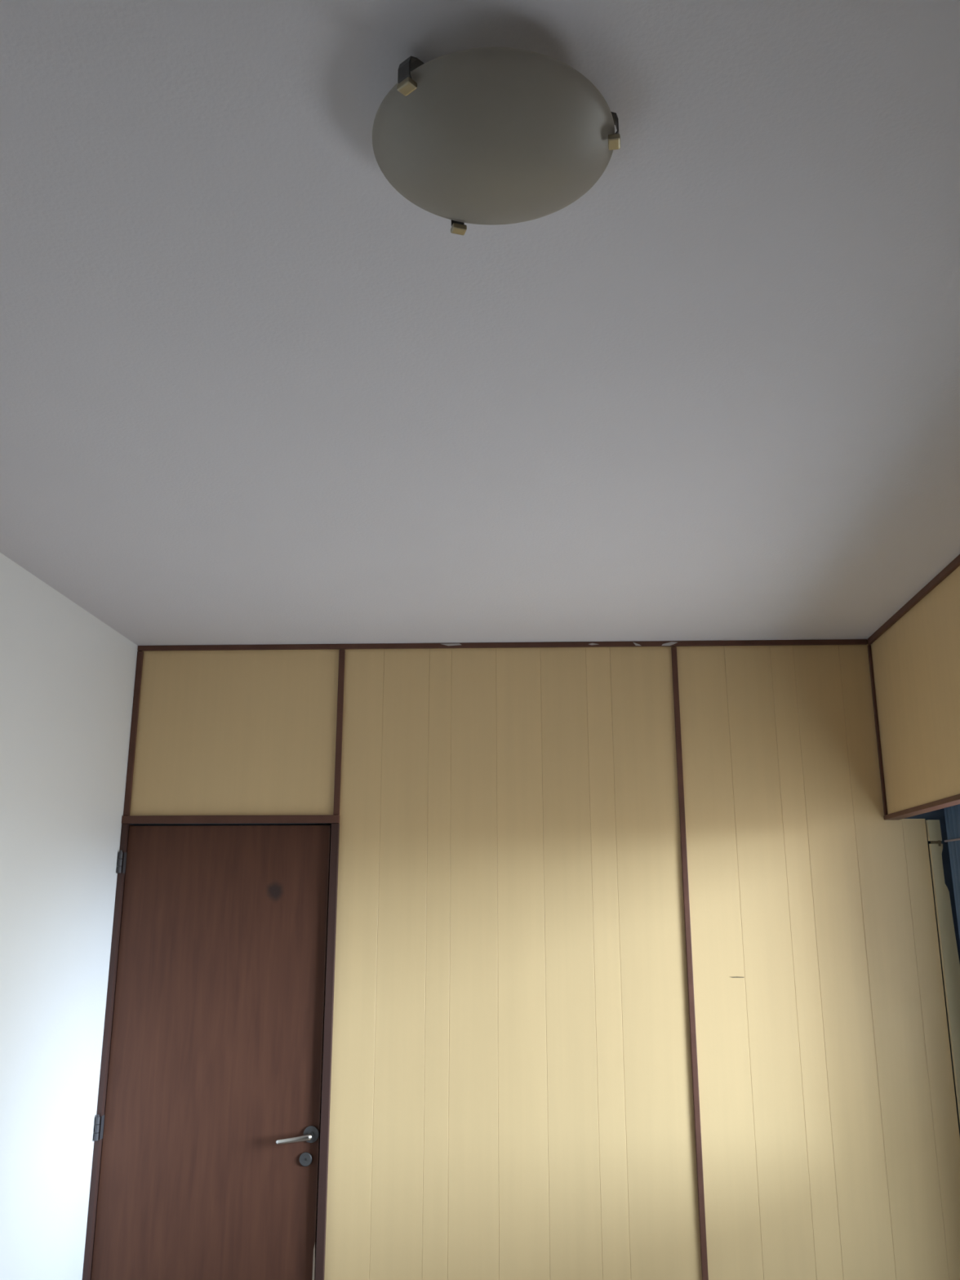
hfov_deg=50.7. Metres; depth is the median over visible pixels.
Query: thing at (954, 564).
trim
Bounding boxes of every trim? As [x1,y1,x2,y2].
[123,651,143,815]
[137,639,867,651]
[333,649,345,815]
[671,646,708,1279]
[866,554,959,644]
[867,644,887,815]
[884,794,959,819]
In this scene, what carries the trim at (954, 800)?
attached to the wall at (916, 661)
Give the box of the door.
[82,814,339,1279]
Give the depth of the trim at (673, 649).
3.40 m
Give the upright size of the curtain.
2.280 m
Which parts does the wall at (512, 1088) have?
transom panel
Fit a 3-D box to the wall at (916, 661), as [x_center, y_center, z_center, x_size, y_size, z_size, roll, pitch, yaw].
[1.175,-0.345,1.079,0.034,0.628,5.210,-1,-15,5]
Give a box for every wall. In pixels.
[0,552,138,1279]
[127,640,959,1279]
[871,565,959,814]
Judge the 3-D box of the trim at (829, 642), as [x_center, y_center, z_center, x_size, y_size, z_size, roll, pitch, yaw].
[0.066,0.019,3.706,2.664,0.019,0.012,-1,-14,2]
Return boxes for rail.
[944,838,959,842]
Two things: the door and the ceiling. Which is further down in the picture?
the door
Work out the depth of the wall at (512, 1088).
3.43 m
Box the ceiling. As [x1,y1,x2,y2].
[0,0,959,645]
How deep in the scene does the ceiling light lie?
1.17 m
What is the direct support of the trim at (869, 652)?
attached to the wall at (916, 661)
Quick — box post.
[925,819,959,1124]
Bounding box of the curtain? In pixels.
[944,804,959,938]
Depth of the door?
3.40 m
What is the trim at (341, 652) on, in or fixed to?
attached to the wall at (512, 1088)
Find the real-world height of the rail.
0.007 m
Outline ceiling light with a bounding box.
[372,47,620,235]
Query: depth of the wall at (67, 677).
3.04 m
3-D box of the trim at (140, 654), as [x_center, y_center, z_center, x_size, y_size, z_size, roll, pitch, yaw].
[-1.254,0.333,3.672,0.020,0.600,0.012,-1,-14,2]

